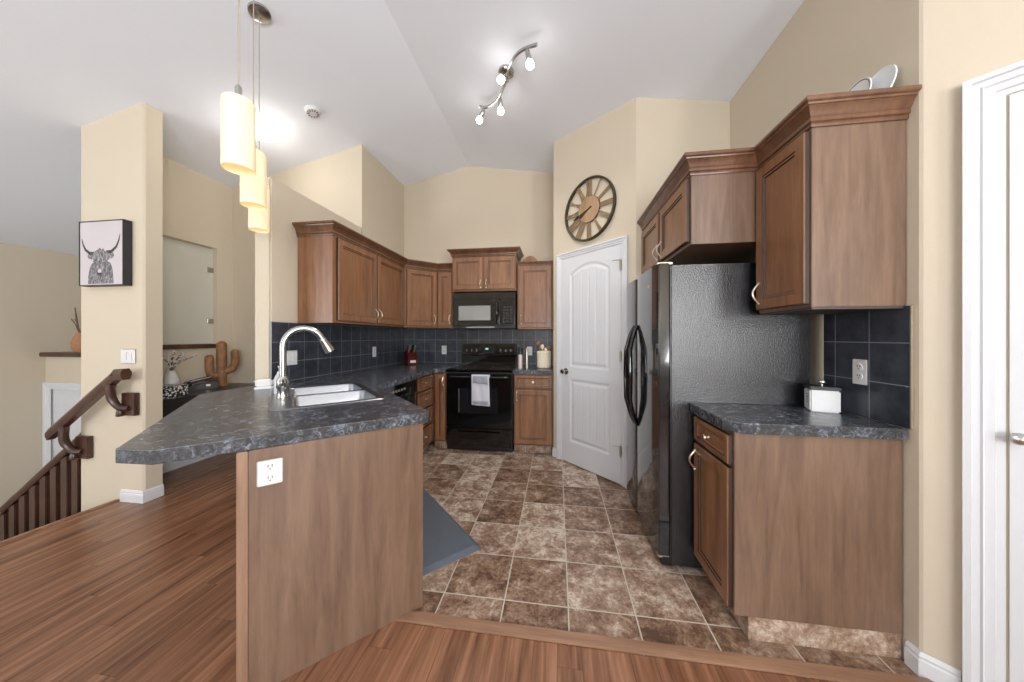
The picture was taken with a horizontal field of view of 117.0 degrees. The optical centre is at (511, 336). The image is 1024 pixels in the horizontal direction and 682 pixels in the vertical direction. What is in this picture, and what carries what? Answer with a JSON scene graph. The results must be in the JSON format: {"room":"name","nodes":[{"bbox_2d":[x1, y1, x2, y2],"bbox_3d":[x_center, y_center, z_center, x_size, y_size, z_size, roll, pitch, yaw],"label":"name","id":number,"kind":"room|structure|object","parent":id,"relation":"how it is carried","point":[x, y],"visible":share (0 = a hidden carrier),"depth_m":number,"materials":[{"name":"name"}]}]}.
{"room":"kitchen","nodes":[
{"label":"kitchen","id":0,"kind":"room"},
{"bbox_2d":[0,242,168,506],"bbox_3d":[-6.338,0.732,2.020,0.120,3.757,8.200,0,0,8],"label":"wall","id":1,"kind":"structure","parent":0,"point":[40,290],"depth_m":3.89,"materials":[{"name":"beige paint"}]},
{"bbox_2d":[81,102,162,511],"bbox_3d":[-3.189,0.367,2.569,0.617,4.486,0.120,0,0,8],"label":"wall column","id":2,"kind":"structure","parent":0,"point":[122,151],"depth_m":2.51,"materials":[{"name":"beige paint"}]},
{"bbox_2d":[45,368,139,459],"bbox_3d":[-3.289,0.607,2.463,0.730,0.736,0.117,0,0,8],"label":"handrail","id":3,"kind":"object","parent":2,"relation":"attached to","point":[129,405],"visible":1,"depth_m":2.44,"materials":[{"name":"brown wood"}]},
{"bbox_2d":[79,219,131,286],"bbox_3d":[-3.215,-0.658,2.484,0.430,0.510,0.056,0,0,8],"label":"wall picture","id":4,"kind":"object","parent":2,"relation":"attached to","point":[105,246],"visible":1,"depth_m":2.46,"materials":[{"name":"paper"}]},
{"bbox_2d":[82,240,93,254],"bbox_3d":[-3.343,-0.711,2.478,0.132,0.134,0.001,0,0,8],"label":"horn","id":5,"kind":"object","parent":4,"relation":"attached to","point":[87,245],"depth_m":2.48,"materials":[{"name":"black paper"}]},
{"bbox_2d":[88,248,113,276],"bbox_3d":[-3.224,-0.584,2.460,0.257,0.229,0.003,0,0,8],"label":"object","id":6,"kind":"object","parent":4,"relation":"attached to","point":[100,260],"depth_m":2.46,"materials":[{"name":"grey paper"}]},
{"bbox_2d":[88,261,113,283],"bbox_3d":[-3.223,-0.508,2.461,0.250,0.180,0.001,0,0,8],"label":"print","id":7,"kind":"object","parent":4,"relation":"attached to","point":[99,272],"depth_m":2.46,"materials":[{"name":"grey paper"}]},
{"bbox_2d":[106,235,119,252],"bbox_3d":[-3.104,-0.724,2.444,0.133,0.149,0.001,0,0,8],"label":"horn","id":8,"kind":"object","parent":4,"relation":"attached to","point":[112,241],"depth_m":2.44,"materials":[{"name":"black paper"}]},
{"bbox_2d":[121,349,135,363],"bbox_3d":[-3.034,0.152,2.480,0.145,0.115,0.010,0,0,8],"label":"light switch","id":9,"kind":"object","parent":2,"relation":"attached to","point":[128,356],"visible":1,"depth_m":2.48,"materials":[{"name":"white plastic"}]},
{"bbox_2d":[120,484,163,503],"bbox_3d":[-2.980,1.254,2.532,0.221,0.092,0.134,0,0,8],"label":"baseboard","id":10,"kind":"structure","parent":2,"relation":"attached to","point":[132,496],"depth_m":2.48,"materials":[{"name":"white paint"}]},
{"bbox_2d":[45,149,349,458],"bbox_3d":[-3.865,0.259,3.833,4.260,4.702,0.210,0,0,8],"label":"wall","id":11,"kind":"structure","parent":0,"point":[325,181],"depth_m":3.62,"materials":[{"name":"beige paint"}]},
{"bbox_2d":[39,351,80,356],"bbox_3d":[-4.670,0.223,3.928,2.700,0.055,0.270,0,0,8],"label":"trim","id":12,"kind":"structure","parent":11,"relation":"on","point":[70,353],"depth_m":3.95,"materials":[{"name":"brown wood"}]},
{"bbox_2d":[70,308,80,351],"bbox_3d":[-5.551,-0.112,4.024,0.178,0.614,0.213,0,0,-40],"label":"dried arrangement","id":13,"kind":"object","parent":12,"relation":"on","point":[75,343],"visible":0.41,"depth_m":4.00,"materials":[{"name":"orange ceramic"}]},
{"bbox_2d":[42,382,80,467],"bbox_3d":[-5.462,1.595,3.971,1.060,2.030,0.081,0,0,8],"label":"door","id":14,"kind":"structure","parent":11,"relation":"in","point":[65,396],"depth_m":4.01,"materials":[{"name":"white paint"}]},
{"bbox_2d":[163,156,232,384],"bbox_3d":[-3.366,0.419,3.160,0.100,4.362,1.000,0,0,8],"label":"wall","id":15,"kind":"structure","parent":0,"point":[197,207],"depth_m":3.35,"materials":[{"name":"beige paint"}]},
{"bbox_2d":[163,237,213,343],"bbox_3d":[-3.377,-0.450,3.080,0.024,1.040,0.819,0,0,8],"label":"glass panel","id":16,"kind":"object","parent":15,"relation":"attached to","point":[188,270],"visible":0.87,"depth_m":3.24,"materials":[{"name":"clear glass"}]},
{"bbox_2d":[163,455,214,472],"bbox_3d":[-3.309,1.254,3.152,0.014,0.092,1.000,0,0,8],"label":"baseboard","id":17,"kind":"structure","parent":15,"relation":"attached to","point":[169,466],"depth_m":3.11,"materials":[{"name":"white paint"}]},
{"bbox_2d":[163,344,215,349],"bbox_3d":[-3.372,0.098,3.080,0.150,0.045,0.840,0,0,8],"label":"trim","id":18,"kind":"structure","parent":15,"relation":"attached to","point":[170,346],"depth_m":3.18,"materials":[{"name":"brown wood"}]},
{"bbox_2d":[255,145,403,382],"bbox_3d":[-1.712,-0.362,3.349,0.140,3.524,2.055,0,0,8],"label":"wall","id":19,"kind":"structure","parent":0,"point":[276,251],"depth_m":2.54,"materials":[{"name":"beige paint"}]},
{"bbox_2d":[270,321,403,385],"bbox_3d":[-1.638,0.124,3.335,0.010,0.478,2.043,0,0,8],"label":"backsplash","id":20,"kind":"structure","parent":19,"relation":"attached to","point":[353,345],"depth_m":3.01,"materials":[{"name":"tile"}]},
{"bbox_2d":[287,350,296,365],"bbox_3d":[-1.749,0.165,2.488,0.010,0.118,0.118,0,0,8],"label":"light switch","id":21,"kind":"object","parent":20,"relation":"attached to","point":[291,354],"visible":0.8,"depth_m":2.49,"materials":[{"name":"white plastic"}]},
{"bbox_2d":[372,347,375,356],"bbox_3d":[-1.587,0.170,3.622,0.010,0.118,0.072,0,0,8],"label":"wall outlet","id":22,"kind":"object","parent":20,"relation":"attached to","point":[373,348],"visible":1,"depth_m":3.61,"materials":[{"name":"white plastic"}]},
{"bbox_2d":[292,220,407,326],"bbox_3d":[-1.486,-0.515,3.096,0.370,0.801,1.243,0,0,8],"label":"upper cabinet","id":23,"kind":"object","parent":19,"relation":"attached to","point":[346,277],"visible":1,"depth_m":2.67,"materials":[{"name":"brown wood"}]},
{"bbox_2d":[0,0,803,255],"bbox_3d":[-1.929,-1.602,2.752,11.400,1.636,11.100,0,0,8],"label":"ceiling","id":24,"kind":"structure","parent":0,"point":[406,82],"depth_m":2.40,"materials":[{"name":"white paint"}]},
{"bbox_2d":[220,0,255,176],"bbox_3d":[-1.138,-1.489,1.310,0.124,1.581,0.124,0,0,8],"label":"pendant light","id":25,"kind":"object","parent":24,"relation":"hanging from","point":[237,112],"visible":1,"depth_m":1.27,"materials":[{"name":"beige glass"}]},
{"bbox_2d":[235,84,241,94],"bbox_3d":[-1.141,-1.015,1.310,0.024,0.070,0.024,0,0,8],"label":"socket","id":26,"kind":"object","parent":25,"relation":"attached to","point":[238,89],"depth_m":1.30,"materials":[{"name":"silver metal"}]},
{"bbox_2d":[240,0,266,209],"bbox_3d":[-1.374,-1.457,1.672,0.124,1.518,0.124,0,0,8],"label":"pendant light","id":27,"kind":"object","parent":24,"relation":"hanging from","point":[253,190],"visible":0.59,"depth_m":1.65,"materials":[{"name":"beige glass"}]},
{"bbox_2d":[247,1,270,232],"bbox_3d":[-1.653,-1.420,2.055,0.124,1.445,0.124,0,0,8],"label":"pendant light","id":28,"kind":"object","parent":24,"relation":"hanging from","point":[258,220],"visible":0.52,"depth_m":2.04,"materials":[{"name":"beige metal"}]},
{"bbox_2d":[256,114,284,141],"bbox_3d":[-2.305,-1.923,2.917,0.322,0.139,0.330,0,0,8],"label":"ceiling light","id":29,"kind":"object","parent":24,"relation":"attached to","point":[271,130],"visible":0.72,"depth_m":2.89,"materials":[{"name":"white plastic"}]},
{"bbox_2d":[304,105,320,117],"bbox_3d":[-1.820,-2.054,2.867,0.130,0.059,0.130,0,0,8],"label":"smoke detector","id":30,"kind":"object","parent":24,"relation":"attached to","point":[312,111],"visible":1,"depth_m":2.84,"materials":[{"name":"white plastic"}]},
{"bbox_2d":[476,42,537,123],"bbox_3d":[-0.076,-2.059,2.594,0.176,0.264,0.909,0,0,-25],"label":"track light","id":31,"kind":"object","parent":24,"relation":"attached to","point":[506,72],"visible":1,"depth_m":2.52,"materials":[{"name":"silver metal"}]},
{"bbox_2d":[0,437,918,681],"bbox_3d":[-0.177,1.360,0.632,6.930,0.120,7.200,0,0,8],"label":"floor","id":32,"kind":"structure","parent":0,"point":[118,591],"depth_m":1.58,"materials":[{"name":"red laminate"}]},
{"bbox_2d":[0,499,119,544],"bbox_3d":[-3.491,1.344,0.011,0.035,0.112,5.030,0,0,8],"label":"trim","id":33,"kind":"structure","parent":32,"relation":"attached to","point":[115,500],"depth_m":2.18,"materials":[{"name":"brown wood"}]},
{"bbox_2d":[163,383,254,417],"bbox_3d":[-2.597,0.915,3.050,1.448,0.770,0.995,0,0,8],"label":"desk","id":34,"kind":"object","parent":32,"relation":"on","point":[170,405],"visible":0.06,"depth_m":2.83,"materials":[{"name":"black wood"}]},
{"bbox_2d":[163,384,187,398],"bbox_3d":[-3.069,0.480,2.764,0.266,0.100,0.166,0,0,-12],"label":"storage box","id":35,"kind":"object","parent":34,"relation":"on","point":[174,390],"visible":0.49,"depth_m":2.74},
{"bbox_2d":[163,350,197,384],"bbox_3d":[-3.192,0.324,3.001,0.247,0.412,0.248,0,0,32],"label":"flower vase","id":36,"kind":"object","parent":34,"relation":"on","point":[171,377],"visible":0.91,"depth_m":2.96,"materials":[{"name":"white ceramic"}]},
{"bbox_2d":[186,381,195,391],"bbox_3d":[-3.121,0.480,3.034,0.100,0.100,0.090,0,0,38],"label":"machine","id":37,"kind":"object","parent":34,"relation":"on","point":[191,388],"visible":0.63,"depth_m":3.02,"materials":[{"name":"black plastic"}]},
{"bbox_2d":[183,375,217,389],"bbox_3d":[-3.184,0.464,3.211,0.163,0.133,0.251,0,0,43],"label":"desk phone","id":38,"kind":"object","parent":34,"relation":"on","point":[211,384],"visible":0.78,"depth_m":3.19,"materials":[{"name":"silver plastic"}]},
{"bbox_2d":[204,341,239,385],"bbox_3d":[-3.161,0.287,3.428,0.282,0.485,0.090,0,0,-40],"label":"ornament","id":39,"kind":"object","parent":34,"relation":"on","point":[222,370],"visible":0.96,"depth_m":3.39,"materials":[{"name":"orange ceramic"}]},
{"bbox_2d":[236,423,422,681],"bbox_3d":[-1.087,0.856,1.870,0.731,0.889,1.364,0,0,-37],"label":"base cabinet","id":40,"kind":"object","parent":32,"relation":"on","point":[329,554],"visible":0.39,"depth_m":1.27,"materials":[{"name":"brown wood"}]},
{"bbox_2d":[257,457,282,486],"bbox_3d":[-0.894,0.500,1.161,0.078,0.094,0.010,0,0,-37],"label":"wall outlet","id":41,"kind":"object","parent":40,"relation":"attached to","point":[270,471],"visible":1,"depth_m":1.16,"materials":[{"name":"white plastic"}]},
{"bbox_2d":[264,462,275,470],"bbox_3d":[-0.893,0.479,1.159,0.034,0.034,0.003,0,0,-37],"label":"socket","id":42,"kind":"object","parent":41,"relation":"attached to","point":[268,466],"depth_m":1.16,"materials":[{"name":"white plastic"}]},
{"bbox_2d":[264,473,275,482],"bbox_3d":[-0.893,0.521,1.159,0.034,0.034,0.003,0,0,-37],"label":"socket","id":43,"kind":"object","parent":41,"relation":"attached to","point":[268,477],"depth_m":1.16,"materials":[{"name":"white plastic"}]},
{"bbox_2d":[115,363,461,464],"bbox_3d":[-1.065,0.387,2.635,1.632,0.048,3.261,0,0,8],"label":"countertop","id":44,"kind":"structure","parent":40,"relation":"on","point":[238,419],"depth_m":1.38,"materials":[{"name":"stone"}]},
{"bbox_2d":[253,378,272,389],"bbox_3d":[-1.748,0.330,2.216,0.126,0.066,0.070,0,0,-32],"label":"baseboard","id":45,"kind":"structure","parent":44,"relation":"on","point":[260,383],"depth_m":2.19,"materials":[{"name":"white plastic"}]},
{"bbox_2d":[276,325,334,397],"bbox_3d":[-1.248,0.143,1.914,0.305,0.430,0.138,0,0,-37],"label":"faucet","id":46,"kind":"object","parent":44,"relation":"on","point":[282,382],"visible":1,"depth_m":1.87,"materials":[{"name":"silver metal"}]},
{"bbox_2d":[268,383,384,410],"bbox_3d":[-1.197,0.451,2.002,0.553,0.184,0.798,0,0,-37],"label":"sink","id":47,"kind":"object","parent":44,"relation":"in","point":[321,395],"visible":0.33,"depth_m":2.01,"materials":[{"name":"silver metal"}]},
{"bbox_2d":[273,366,278,393],"bbox_3d":[-1.476,0.272,1.998,0.067,0.174,0.064,0,0,8],"label":"soap bottle","id":48,"kind":"object","parent":47,"relation":"on","point":[277,374],"visible":0.38,"depth_m":1.97,"materials":[{"name":"white plastic"}]},
{"bbox_2d":[404,345,416,365],"bbox_3d":[-1.317,0.232,4.081,0.120,0.262,0.182,0,0,-37],"label":"knife block","id":49,"kind":"object","parent":44,"relation":"on","point":[410,356],"visible":0.99,"depth_m":4.03,"materials":[{"name":"red paint"}]},
{"bbox_2d":[384,379,415,403],"bbox_3d":[-1.301,0.848,2.914,0.648,0.865,0.594,0,0,8],"label":"dishwasher","id":50,"kind":"object","parent":32,"relation":"on","point":[406,390],"visible":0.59,"depth_m":2.96,"materials":[{"name":"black metal"}]},
{"bbox_2d":[414,373,432,452],"bbox_3d":[-1.252,0.856,3.453,0.711,0.888,0.440,0,0,8],"label":"base cabinet","id":51,"kind":"object","parent":32,"relation":"on","point":[424,390],"visible":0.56,"depth_m":3.43,"materials":[{"name":"brown wood"}]},
{"bbox_2d":[433,372,446,447],"bbox_3d":[-0.798,0.856,3.908,0.160,0.888,0.680,0,0,8],"label":"base cabinet","id":52,"kind":"object","parent":32,"relation":"on","point":[439,379],"visible":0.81,"depth_m":3.61,"materials":[{"name":"brown wood"}]},
{"bbox_2d":[423,488,480,575],"bbox_3d":[-0.705,1.290,2.227,0.480,0.019,1.100,0,0,-37],"label":"floor mat","id":53,"kind":"object","parent":32,"relation":"on","point":[445,542],"visible":0.27,"depth_m":1.99,"materials":[{"name":"grey fabric"}]},
{"bbox_2d":[446,343,517,451],"bbox_3d":[-0.338,0.693,3.838,0.772,1.215,0.687,0,0,8],"label":"range","id":54,"kind":"object","parent":32,"relation":"on","point":[469,427],"visible":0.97,"depth_m":3.57,"materials":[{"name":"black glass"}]},
{"bbox_2d":[471,374,489,406],"bbox_3d":[-0.347,0.593,3.492,0.212,0.349,0.060,0,0,8],"label":"dish towel","id":55,"kind":"object","parent":54,"relation":"hanging from","point":[480,392],"visible":1,"depth_m":3.47,"materials":[{"name":"white fabric"}]},
{"bbox_2d":[446,365,517,372],"bbox_3d":[-0.339,0.386,3.832,0.772,0.029,0.550,0,0,8],"label":"cooktop","id":56,"kind":"object","parent":54,"relation":"in","point":[462,368],"depth_m":3.62,"materials":[{"name":"black glass"}]},
{"bbox_2d":[514,371,553,452],"bbox_3d":[0.274,0.856,3.754,0.433,0.888,0.680,0,0,8],"label":"base cabinet","id":57,"kind":"object","parent":32,"relation":"on","point":[533,393],"visible":0.97,"depth_m":3.46,"materials":[{"name":"brown wood"}]},
{"bbox_2d":[513,365,553,374],"bbox_3d":[0.272,0.390,3.766,0.446,0.043,0.643,0,0,8],"label":"countertop","id":58,"kind":"structure","parent":57,"relation":"on","point":[532,369],"depth_m":3.47,"materials":[{"name":"laminate"}]},
{"bbox_2d":[518,348,522,368],"bbox_3d":[0.099,0.248,3.683,0.051,0.240,0.051,0,0,8],"label":"bottle","id":59,"kind":"object","parent":58,"relation":"on","point":[520,350],"visible":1,"depth_m":3.66,"materials":[{"name":"pink glass"}]},
{"bbox_2d":[526,348,527,367],"bbox_3d":[0.176,0.248,3.692,0.031,0.240,0.031,0,0,8],"label":"bottle","id":60,"kind":"object","parent":58,"relation":"on","point":[526,348],"visible":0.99,"depth_m":3.68,"materials":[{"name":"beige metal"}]},
{"bbox_2d":[536,341,550,367],"bbox_3d":[0.378,0.208,3.744,0.176,0.320,0.171,0,0,8],"label":"utensil crock","id":61,"kind":"object","parent":58,"relation":"on","point":[543,356],"visible":1,"depth_m":3.68,"materials":[{"name":"beige ceramic"}]},
{"bbox_2d":[395,610,933,681],"bbox_3d":[0.427,1.294,1.325,2.370,0.011,0.055,0,0,8],"label":"trim","id":62,"kind":"structure","parent":32,"relation":"on","point":[715,657],"depth_m":1.29,"materials":[{"name":"brown wood"}]},
{"bbox_2d":[623,262,809,567],"bbox_3d":[1.221,0.435,2.131,0.838,1.729,0.835,0,0,8],"label":"refrigerator","id":63,"kind":"object","parent":32,"relation":"on","point":[696,333],"visible":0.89,"depth_m":1.75,"materials":[{"name":"black metal"}]},
{"bbox_2d":[688,415,901,658],"bbox_3d":[1.266,0.856,1.496,0.676,0.889,0.369,0,0,8],"label":"base cabinet","id":64,"kind":"object","parent":32,"relation":"on","point":[799,537],"visible":0.97,"depth_m":1.31,"materials":[{"name":"brown wood"}]},
{"bbox_2d":[690,403,906,439],"bbox_3d":[1.274,0.387,1.486,0.648,0.046,0.400,0,0,8],"label":"countertop","id":65,"kind":"structure","parent":64,"relation":"on","point":[743,419],"depth_m":1.35,"materials":[{"name":"stone"}]},
{"bbox_2d":[803,380,841,412],"bbox_3d":[1.537,0.288,1.558,0.116,0.152,0.106,0,0,30],"label":"canister","id":66,"kind":"object","parent":65,"relation":"on","point":[819,398],"visible":1,"depth_m":1.52,"materials":[{"name":"white ceramic"}]},
{"bbox_2d":[404,166,553,436],"bbox_3d":[-0.490,-0.465,4.263,2.300,3.730,0.100,0,0,8],"label":"wall","id":67,"kind":"structure","parent":0,"point":[470,206],"depth_m":4.21,"materials":[{"name":"beige paint"}]},
{"bbox_2d":[383,259,445,328],"bbox_3d":[-1.216,-0.515,3.988,0.636,0.801,0.644,0,0,9],"label":"upper cabinet","id":68,"kind":"object","parent":67,"relation":"attached to","point":[421,277],"visible":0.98,"depth_m":3.81,"materials":[{"name":"brown wood"}]},
{"bbox_2d":[437,263,453,328],"bbox_3d":[-0.819,-0.515,4.069,0.200,0.801,0.372,0,0,8],"label":"upper cabinet","id":69,"kind":"object","parent":67,"relation":"attached to","point":[445,294],"visible":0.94,"depth_m":3.93,"materials":[{"name":"brown wood"}]},
{"bbox_2d":[405,329,551,365],"bbox_3d":[-0.483,0.144,4.205,2.026,0.512,0.010,0,0,8],"label":"backsplash","id":70,"kind":"structure","parent":67,"relation":"attached to","point":[429,343],"depth_m":4.23,"materials":[{"name":"tile"}]},
{"bbox_2d":[442,346,446,353],"bbox_3d":[-0.920,0.175,4.258,0.072,0.118,0.010,0,0,8],"label":"wall outlet","id":71,"kind":"object","parent":70,"relation":"attached to","point":[444,348],"visible":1,"depth_m":4.25,"materials":[{"name":"white plastic"}]},
{"bbox_2d":[527,346,532,355],"bbox_3d":[0.231,0.183,4.093,0.072,0.118,0.010,0,0,8],"label":"wall outlet","id":72,"kind":"object","parent":70,"relation":"attached to","point":[530,349],"visible":0.92,"depth_m":4.09,"materials":[{"name":"white plastic"}]},
{"bbox_2d":[447,246,523,293],"bbox_3d":[-0.323,-0.817,3.980,0.906,0.514,0.408,0,0,8],"label":"upper cabinet","id":73,"kind":"object","parent":67,"relation":"attached to","point":[492,269],"visible":0.96,"depth_m":3.81,"materials":[{"name":"brown wood"}]},
{"bbox_2d":[453,292,517,328],"bbox_3d":[-0.321,-0.323,3.954,0.772,0.435,0.444,0,0,8],"label":"microwave","id":74,"kind":"object","parent":73,"relation":"attached to","point":[486,310],"visible":0.99,"depth_m":3.79,"materials":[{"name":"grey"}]},
{"bbox_2d":[517,261,552,329],"bbox_3d":[0.298,-0.502,3.909,0.430,0.814,0.372,0,0,8],"label":"upper cabinet","id":75,"kind":"object","parent":67,"relation":"attached to","point":[535,278],"visible":1,"depth_m":3.77,"materials":[{"name":"brown wood"}]},
{"bbox_2d":[523,256,536,260],"bbox_3d":[0.223,-0.928,3.847,0.199,0.124,0.040,0,0,8],"label":"ornament","id":76,"kind":"object","parent":75,"relation":"on","point":[529,258],"visible":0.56,"depth_m":3.83,"materials":[{"name":"orange ceramic"}]},
{"bbox_2d":[554,98,635,484],"bbox_3d":[0.710,-0.377,3.306,0.387,3.554,1.533,0,0,-21],"label":"wall","id":77,"kind":"structure","parent":0,"point":[605,146],"depth_m":2.94,"materials":[{"name":"beige paint"}]},
{"bbox_2d":[552,446,555,456],"bbox_3d":[0.458,1.254,3.424,0.033,0.092,0.100,0,0,-20],"label":"baseboard","id":78,"kind":"structure","parent":77,"relation":"attached to","point":[553,448],"depth_m":3.41,"materials":[{"name":"white paint"}]},
{"bbox_2d":[565,175,616,241],"bbox_3d":[0.736,-1.230,3.022,0.034,0.600,0.600,0,0,-37],"label":"wall clock","id":79,"kind":"object","parent":77,"relation":"attached to","point":[589,208],"visible":1,"depth_m":3.01,"materials":[{"name":"brown metal"}]},
{"bbox_2d":[556,235,627,488],"bbox_3d":[0.725,0.212,3.022,0.108,2.175,0.845,0,0,-37],"label":"door","id":80,"kind":"structure","parent":77,"relation":"in","point":[592,280],"depth_m":3.00,"materials":[{"name":"white paint"}]},
{"bbox_2d":[636,97,729,278],"bbox_3d":[1.461,-0.323,2.632,0.825,3.446,0.095,0,0,8],"label":"wall","id":81,"kind":"structure","parent":0,"point":[666,129],"depth_m":2.61,"materials":[{"name":"beige paint"}]},
{"bbox_2d":[730,0,923,658],"bbox_3d":[1.729,-0.267,1.805,0.140,3.334,1.465,0,0,8],"label":"wall","id":82,"kind":"structure","parent":0,"point":[827,46],"depth_m":1.37,"materials":[{"name":"beige paint"}]},
{"bbox_2d":[637,147,757,273],"bbox_3d":[1.332,-0.734,2.088,0.722,0.468,0.998,0,0,8],"label":"upper cabinet","id":83,"kind":"object","parent":82,"relation":"attached to","point":[704,211],"visible":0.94,"depth_m":1.69,"materials":[{"name":"brown wood"}]},
{"bbox_2d":[751,84,921,314],"bbox_3d":[1.403,-0.541,1.426,0.392,0.853,0.398,0,0,8],"label":"upper cabinet","id":84,"kind":"object","parent":82,"relation":"attached to","point":[831,173],"visible":0.98,"depth_m":1.29,"materials":[{"name":"brown wood"}]},
{"bbox_2d":[848,77,871,90],"bbox_3d":[1.505,-1.040,1.385,0.046,0.164,0.168,0,0,8],"label":"plate","id":85,"kind":"object","parent":84,"relation":"on","point":[865,83],"visible":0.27,"depth_m":1.35,"materials":[{"name":"white ceramic"}]},
{"bbox_2d":[871,64,897,88],"bbox_3d":[1.541,-1.042,1.330,0.047,0.168,0.172,0,0,8],"label":"plate","id":86,"kind":"object","parent":84,"relation":"on","point":[884,78],"visible":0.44,"depth_m":1.30,"materials":[{"name":"white ceramic"}]},
{"bbox_2d":[820,305,913,429],"bbox_3d":[1.600,0.119,1.442,0.011,0.488,0.430,0,0,8],"label":"backsplash","id":87,"kind":"structure","parent":82,"relation":"attached to","point":[885,338],"depth_m":1.37,"materials":[{"name":"tile"}]},
{"bbox_2d":[853,358,867,385],"bbox_3d":[1.589,0.159,1.436,0.010,0.118,0.072,0,0,8],"label":"wall outlet","id":88,"kind":"object","parent":87,"relation":"attached to","point":[860,366],"visible":1,"depth_m":1.43,"materials":[{"name":"white plastic"}]},
{"bbox_2d":[855,364,862,370],"bbox_3d":[1.587,0.138,1.436,0.003,0.034,0.034,0,0,8],"label":"socket","id":89,"kind":"object","parent":88,"relation":"attached to","point":[858,367],"depth_m":1.43,"materials":[{"name":"white plastic"}]},
{"bbox_2d":[855,373,862,379],"bbox_3d":[1.587,0.180,1.436,0.003,0.034,0.034,0,0,8],"label":"socket","id":90,"kind":"object","parent":88,"relation":"attached to","point":[858,376],"depth_m":1.43,"materials":[{"name":"white plastic"}]},
{"bbox_2d":[904,640,960,681],"bbox_3d":[1.584,1.254,1.188,0.037,0.092,0.133,0,0,-22],"label":"baseboard","id":91,"kind":"structure","parent":82,"relation":"attached to","point":[924,665],"depth_m":1.19,"materials":[{"name":"white paint"}]},
{"bbox_2d":[924,0,1023,681],"bbox_3d":[2.015,-0.267,0.712,0.113,3.333,1.309,0,0,-37],"label":"wall","id":92,"kind":"structure","parent":0,"point":[965,40],"depth_m":1.16,"materials":[{"name":"beige paint"}]},
{"bbox_2d":[962,60,1023,681],"bbox_3d":[1.937,0.198,0.701,0.082,2.205,1.067,0,0,-37],"label":"door","id":93,"kind":"structure","parent":92,"relation":"in","point":[984,96],"depth_m":1.08,"materials":[{"name":"white paint"}]},
{"bbox_3d":[-5.337,2.665,3.291,4.500,0.110,11.000,0,0,8],"label":"floor","id":94,"kind":"structure","parent":0,"visible":0},
{"bbox_2d":[0,433,80,540],"bbox_3d":[-4.522,1.702,2.770,2.042,1.940,0.120,0,0,8],"label":"stair railing","id":95,"kind":"object","parent":94,"relation":"on","point":[53,494],"visible":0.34,"depth_m":2.68,"materials":[{"name":"brown wood"}]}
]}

